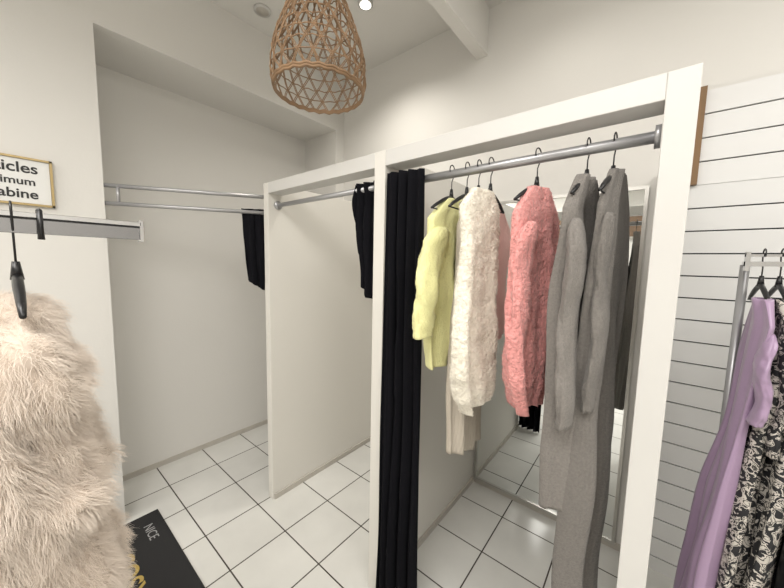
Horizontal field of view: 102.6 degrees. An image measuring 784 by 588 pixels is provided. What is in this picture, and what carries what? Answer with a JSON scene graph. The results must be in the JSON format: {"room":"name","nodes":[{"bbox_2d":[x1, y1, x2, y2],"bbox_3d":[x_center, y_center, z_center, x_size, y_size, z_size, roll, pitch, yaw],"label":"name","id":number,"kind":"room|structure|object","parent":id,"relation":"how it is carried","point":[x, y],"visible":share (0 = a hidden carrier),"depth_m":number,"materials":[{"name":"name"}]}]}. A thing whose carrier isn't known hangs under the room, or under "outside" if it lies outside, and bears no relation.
{"room":"clothing store fitting area","nodes":[
{"label":"clothing store fitting area","id":0,"kind":"room"},
{"bbox_2d":[0,0,343,521],"bbox_3d":[-2.317,-0.192,1.092,0.590,3.070,5.180,6,7,39],"label":"wall","id":1,"kind":"structure","parent":0,"point":[180,94],"depth_m":2.10,"materials":[{"name":"paint"}]},
{"bbox_2d":[0,153,54,207],"bbox_3d":[-1.723,-0.496,1.304,0.015,0.210,0.435,6,7,39],"label":"wall sign","id":2,"kind":"object","parent":1,"relation":"attached to","point":[27,181],"visible":1,"depth_m":1.41,"materials":[{"name":"white paper"}]},
{"bbox_2d":[0,210,144,241],"bbox_3d":[-1.009,0.666,0.232,0.650,1.578,1.400,6,7,39],"label":"clothes rack","id":3,"kind":"object","parent":1,"relation":"attached to","point":[24,222],"visible":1,"depth_m":0.62,"materials":[{"name":"silver metal"}]},
{"bbox_2d":[9,200,26,318],"bbox_3d":[-0.680,-0.070,0.567,0.303,0.194,0.018,6,7,39],"label":"clothes hanger","id":4,"kind":"object","parent":3,"relation":"hanging from","point":[17,278],"visible":1,"depth_m":0.54,"materials":[{"name":"black plastic"}]},
{"bbox_2d":[0,288,137,587],"bbox_3d":[-0.730,0.471,0.595,0.562,0.936,0.333,6,7,39],"label":"coat","id":5,"kind":"object","parent":4,"relation":"hanging from","point":[61,527],"visible":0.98,"depth_m":0.49,"materials":[{"name":"beige fur"}]},
{"bbox_2d":[35,209,44,239],"bbox_3d":[-0.658,-0.130,0.587,0.040,0.058,0.010,6,7,39],"label":"strap","id":6,"kind":"object","parent":3,"relation":"attached to","point":[39,214],"visible":1,"depth_m":0.57,"materials":[{"name":"black plastic"}]},
{"bbox_2d":[103,183,263,214],"bbox_3d":[-1.113,-0.521,1.740,0.789,0.113,0.021,0,6,-17],"label":"rail","id":7,"kind":"object","parent":1,"relation":"attached to","point":[110,185],"visible":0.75,"depth_m":1.72,"materials":[{"name":"silver metal"}]},
{"bbox_2d":[241,208,264,289],"bbox_3d":[-0.821,-0.260,1.868,0.126,0.480,0.040,0,6,-10],"label":"curtain","id":8,"kind":"object","parent":7,"relation":"hanging from","point":[253,224],"visible":0.95,"depth_m":1.86,"materials":[{"name":"black fabric"}]},
{"bbox_2d":[123,419,267,480],"bbox_3d":[-1.367,1.201,2.659,0.010,0.035,1.542,6,7,39],"label":"baseboard","id":9,"kind":"structure","parent":1,"relation":"attached to","point":[206,445],"depth_m":2.42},
{"bbox_2d":[263,183,372,498],"bbox_3d":[-0.432,0.297,2.291,0.050,1.945,1.004,6,7,39],"label":"wall","id":10,"kind":"structure","parent":0,"point":[319,314],"depth_m":2.13,"materials":[{"name":"paint"}]},
{"bbox_2d":[268,153,374,195],"bbox_3d":[-0.362,-0.578,1.572,0.825,0.060,0.090,6,7,39],"label":"trim header","id":11,"kind":"object","parent":10,"relation":"attached to","point":[362,167],"visible":0.76,"depth_m":1.49,"materials":[{"name":"paint"}]},
{"bbox_2d":[274,436,370,499],"bbox_3d":[-0.426,1.250,2.369,0.010,0.035,0.994,6,7,39],"label":"baseboard","id":12,"kind":"structure","parent":10,"relation":"attached to","point":[296,483],"depth_m":2.25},
{"bbox_2d":[274,185,373,209],"bbox_3d":[-0.355,-0.488,1.592,0.823,0.048,0.048,6,7,39],"label":"rail","id":13,"kind":"object","parent":10,"relation":"attached to","point":[278,205],"visible":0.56,"depth_m":1.59,"materials":[{"name":"silver metal"}]},
{"bbox_2d":[352,181,373,298],"bbox_3d":[-0.116,-0.236,1.410,0.146,0.511,0.060,6,7,39],"label":"curtain","id":14,"kind":"object","parent":13,"relation":"hanging from","point":[362,203],"visible":0.87,"depth_m":1.40,"materials":[{"name":"black fabric"}]},
{"bbox_2d":[210,0,505,82],"bbox_3d":[-0.436,-1.597,-0.418,5.600,0.100,5.400,6,7,39],"label":"ceiling","id":15,"kind":"structure","parent":0,"point":[391,28],"depth_m":2.08,"materials":[{"name":"paint"}]},
{"bbox_2d":[254,3,270,17],"bbox_3d":[-0.815,-1.781,1.975,0.100,0.014,0.100,6,7,39],"label":"smoke detector","id":16,"kind":"object","parent":15,"relation":"attached to","point":[260,9],"depth_m":1.97,"materials":[{"name":"white plastic"}]},
{"bbox_2d":[269,0,365,114],"bbox_3d":[-0.268,-1.227,1.157,0.357,0.934,0.356,6,7,39],"label":"rattan pendant lamp","id":17,"kind":"object","parent":15,"relation":"hanging from","point":[350,24],"visible":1,"depth_m":1.13,"materials":[{"name":"brown wicker"}]},
{"bbox_2d":[358,0,372,10],"bbox_3d":[-0.161,-1.760,1.908,0.090,0.014,0.090,6,7,39],"label":"recessed light","id":18,"kind":"object","parent":15,"relation":"in","point":[366,5],"depth_m":1.90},
{"bbox_2d":[427,0,489,59],"bbox_3d":[-1.052,-1.463,-0.013,0.070,0.270,5.130,6,7,39],"label":"ceiling beam","id":19,"kind":"structure","parent":15,"relation":"attached to","point":[468,19],"depth_m":1.78,"materials":[{"name":"white paint"}]},
{"bbox_2d":[123,423,673,587],"bbox_3d":[-0.504,1.558,-0.110,5.600,0.100,5.400,6,7,39],"label":"floor","id":20,"kind":"structure","parent":0,"point":[215,500],"depth_m":1.77,"materials":[{"name":"tile"}]},
{"bbox_2d":[123,509,204,587],"bbox_3d":[-1.250,1.345,1.349,0.920,0.009,0.637,6,7,39],"label":"door mat","id":21,"kind":"object","parent":20,"relation":"on","point":[162,563],"visible":0.56,"depth_m":1.57,"materials":[{"name":"black rubber"}]},
{"bbox_2d":[719,252,783,427],"bbox_3d":[1.489,0.677,0.777,0.973,1.554,0.500,6,7,39],"label":"clothes rack","id":22,"kind":"object","parent":20,"relation":"on","point":[744,270],"visible":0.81,"depth_m":1.05,"materials":[{"name":"silver metal"}]},
{"bbox_2d":[747,248,769,299],"bbox_3d":[1.161,-0.057,0.987,0.018,0.172,0.244,6,7,39],"label":"clothes hanger","id":23,"kind":"object","parent":22,"relation":"hanging from","point":[760,285],"visible":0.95,"depth_m":0.98,"materials":[{"name":"black plastic"}]},
{"bbox_2d":[673,297,777,587],"bbox_3d":[1.048,0.596,1.014,0.141,1.182,0.294,6,7,39],"label":"dress","id":24,"kind":"object","parent":23,"relation":"hanging from","point":[750,399],"visible":1,"depth_m":0.96,"materials":[{"name":"purple fabric"}]},
{"bbox_2d":[768,248,783,299],"bbox_3d":[1.190,-0.054,0.964,0.018,0.172,0.244,6,7,39],"label":"clothes hanger","id":25,"kind":"object","parent":22,"relation":"hanging from","point":[778,285],"visible":0.84,"depth_m":0.96,"materials":[{"name":"black plastic"}]},
{"bbox_2d":[715,297,783,587],"bbox_3d":[1.113,0.612,1.023,0.144,1.212,0.342,6,7,39],"label":"patterned dress","id":26,"kind":"object","parent":25,"relation":"hanging from","point":[760,443],"visible":0.45,"depth_m":0.92,"materials":[{"name":"fabric"}]},
{"bbox_2d":[368,150,473,587],"bbox_3d":[0.249,0.366,1.739,0.058,1.945,1.004,6,7,39],"label":"wall","id":27,"kind":"structure","parent":0,"point":[442,475],"depth_m":1.60,"materials":[{"name":"paint"}]},
{"bbox_2d":[417,475,473,549],"bbox_3d":[0.258,1.318,1.815,0.010,0.035,0.994,6,7,39],"label":"baseboard","id":28,"kind":"structure","parent":27,"relation":"attached to","point":[452,503],"depth_m":1.87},
{"bbox_2d":[344,0,783,544],"bbox_3d":[1.145,-0.177,1.709,5.600,3.070,0.150,6,7,39],"label":"wall","id":29,"kind":"structure","parent":0,"point":[541,53],"depth_m":1.71,"materials":[{"name":"paint"}]},
{"bbox_2d":[474,479,620,551],"bbox_3d":[0.198,1.251,2.495,2.628,0.035,0.010,6,7,39],"label":"baseboard","id":30,"kind":"structure","parent":29,"relation":"attached to","point":[616,546],"depth_m":1.95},
{"bbox_2d":[474,185,649,544],"bbox_3d":[0.901,0.380,1.843,0.800,1.865,0.019,6,7,39],"label":"wall mirror","id":31,"kind":"object","parent":29,"relation":"attached to","point":[507,452],"visible":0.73,"depth_m":1.91,"materials":[{"name":"clear glass"}]},
{"bbox_2d":[648,73,783,579],"bbox_3d":[1.870,0.302,1.024,1.542,2.280,0.049,6,7,39],"label":"wall panel","id":32,"kind":"object","parent":29,"relation":"attached to","point":[736,200],"visible":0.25,"depth_m":1.37,"materials":[{"name":"grey wood"}]},
{"bbox_2d":[616,63,703,587],"bbox_3d":[0.944,0.436,1.175,0.058,1.945,1.004,6,7,39],"label":"wall","id":33,"kind":"structure","parent":0,"point":[683,88],"depth_m":0.75,"materials":[{"name":"paint"}]},
{"bbox_2d":[386,73,667,170],"bbox_3d":[0.328,-0.509,1.013,0.840,0.060,0.090,6,7,39],"label":"trim header","id":34,"kind":"object","parent":33,"relation":"attached to","point":[644,98],"visible":0.88,"depth_m":0.89,"materials":[{"name":"paint"}]},
{"bbox_2d":[425,124,661,182],"bbox_3d":[0.335,-0.419,1.033,0.838,0.055,0.055,6,7,39],"label":"rail","id":35,"kind":"object","parent":33,"relation":"attached to","point":[654,137],"visible":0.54,"depth_m":0.90,"materials":[{"name":"silver metal"}]},
{"bbox_2d":[376,168,424,587],"bbox_3d":[0.029,0.448,1.277,0.194,1.838,0.078,6,7,39],"label":"curtain","id":36,"kind":"object","parent":35,"relation":"hanging from","point":[405,200],"visible":0.95,"depth_m":1.27,"materials":[{"name":"black fabric"}]},
{"bbox_2d":[431,165,454,209],"bbox_3d":[0.215,-0.377,1.134,0.018,0.172,0.264,6,7,39],"label":"clothes hanger","id":37,"kind":"object","parent":35,"relation":"hanging from","point":[442,200],"visible":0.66,"depth_m":1.10,"materials":[{"name":"black plastic"}]},
{"bbox_2d":[412,198,461,369],"bbox_3d":[0.202,-0.032,1.147,0.091,0.620,0.401,6,8,43],"label":"sweater","id":38,"kind":"object","parent":37,"relation":"hanging from","point":[435,272],"visible":0.48,"depth_m":1.06,"materials":[{"name":"yellow fabric"}]},
{"bbox_2d":[448,162,469,209],"bbox_3d":[0.262,-0.372,1.096,0.018,0.172,0.244,6,7,39],"label":"clothes hanger","id":39,"kind":"object","parent":35,"relation":"hanging from","point":[462,196],"visible":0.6,"depth_m":1.06,"materials":[{"name":"black plastic"}]},
{"bbox_2d":[446,217,480,454],"bbox_3d":[0.297,0.136,1.190,0.088,0.931,0.250,6,7,39],"label":"cardigan","id":40,"kind":"object","parent":39,"relation":"hanging from","point":[462,431],"visible":0.3,"depth_m":1.14,"materials":[{"name":"beige fabric"}]},
{"bbox_2d":[459,159,481,203],"bbox_3d":[0.295,-0.369,1.069,0.018,0.172,0.264,6,7,39],"label":"clothes hanger","id":41,"kind":"object","parent":35,"relation":"hanging from","point":[478,185],"visible":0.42,"depth_m":1.06,"materials":[{"name":"black plastic"}]},
{"bbox_2d":[449,187,500,415],"bbox_3d":[0.282,0.028,1.031,0.274,0.717,0.096,-4,8,-42],"label":"sweater","id":42,"kind":"object","parent":41,"relation":"hanging from","point":[474,333],"visible":1,"depth_m":0.99,"materials":[{"name":"white fabric"}]},
{"bbox_2d":[488,157,504,213],"bbox_3d":[0.327,-0.366,1.043,0.204,0.172,0.018,-4,7,-42],"label":"clothes hanger","id":43,"kind":"object","parent":35,"relation":"hanging from","point":[490,184],"visible":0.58,"depth_m":1.06,"materials":[{"name":"black plastic"}]},
{"bbox_2d":[496,213,509,339],"bbox_3d":[0.375,-0.070,1.207,0.061,0.541,0.366,6,7,39],"label":"jumper","id":44,"kind":"object","parent":43,"relation":"hanging from","point":[503,257],"visible":0.27,"depth_m":1.26,"materials":[{"name":"pink fabric"}]},
{"bbox_2d":[513,147,541,200],"bbox_3d":[0.440,-0.354,0.952,0.244,0.172,0.018,-3,7,-38],"label":"clothes hanger","id":45,"kind":"object","parent":35,"relation":"hanging from","point":[536,182],"visible":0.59,"depth_m":0.93,"materials":[{"name":"black plastic"}]},
{"bbox_2d":[501,185,559,416],"bbox_3d":[0.431,0.026,0.985,0.298,0.695,0.106,-4,8,-44],"label":"jumper","id":46,"kind":"object","parent":45,"relation":"hanging from","point":[534,236],"visible":0.91,"depth_m":0.93,"materials":[{"name":"fabric"}]},
{"bbox_2d":[570,137,590,194],"bbox_3d":[0.540,-0.344,0.870,0.244,0.172,0.018,-4,8,-43],"label":"clothes hanger","id":47,"kind":"object","parent":35,"relation":"hanging from","point":[577,185],"visible":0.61,"depth_m":0.84,"materials":[{"name":"black plastic"}]},
{"bbox_2d":[538,173,599,511],"bbox_3d":[0.521,0.154,0.899,0.110,0.962,0.328,6,7,39],"label":"cardigan","id":48,"kind":"object","parent":47,"relation":"hanging from","point":[571,261],"visible":0.73,"depth_m":0.82,"materials":[{"name":"grey fabric"}]},
{"bbox_2d":[598,132,617,193],"bbox_3d":[0.587,-0.340,0.833,0.244,0.172,0.018,-4,8,-43],"label":"clothes hanger","id":49,"kind":"object","parent":35,"relation":"hanging from","point":[607,179],"visible":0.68,"depth_m":0.79,"materials":[{"name":"black plastic"}]},
{"bbox_2d":[551,168,629,587],"bbox_3d":[0.583,0.315,0.917,0.116,1.301,0.280,6,7,39],"label":"cardigan","id":50,"kind":"object","parent":49,"relation":"hanging from","point":[580,523],"visible":0.98,"depth_m":0.86,"materials":[{"name":"grey fabric"}]},
{"bbox_3d":[1.281,-0.045,0.890,0.018,0.172,0.244,6,7,39],"label":"clothes hanger","id":51,"kind":"object","parent":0,"visible":0},
{"bbox_2d":[771,537,783,587],"bbox_3d":[1.204,0.621,0.949,0.142,1.212,0.341,6,7,39],"label":"dress","id":52,"kind":"object","parent":51,"relation":"hanging from","point":[778,578],"visible":0.1,"depth_m":0.89,"materials":[{"name":"black fabric"}]},
{"bbox_3d":[1.231,-0.050,0.930,0.018,0.172,0.244,6,7,39],"label":"clothes hanger","id":53,"kind":"object","parent":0,"visible":0},
{"bbox_2d":[740,431,783,587],"bbox_3d":[1.154,0.616,0.990,0.139,1.211,0.339,6,7,39],"label":"patterned dress","id":54,"kind":"object","parent":53,"relation":"hanging from","point":[768,535],"visible":0.3,"depth_m":0.89,"materials":[{"name":"fabric"}]}
]}

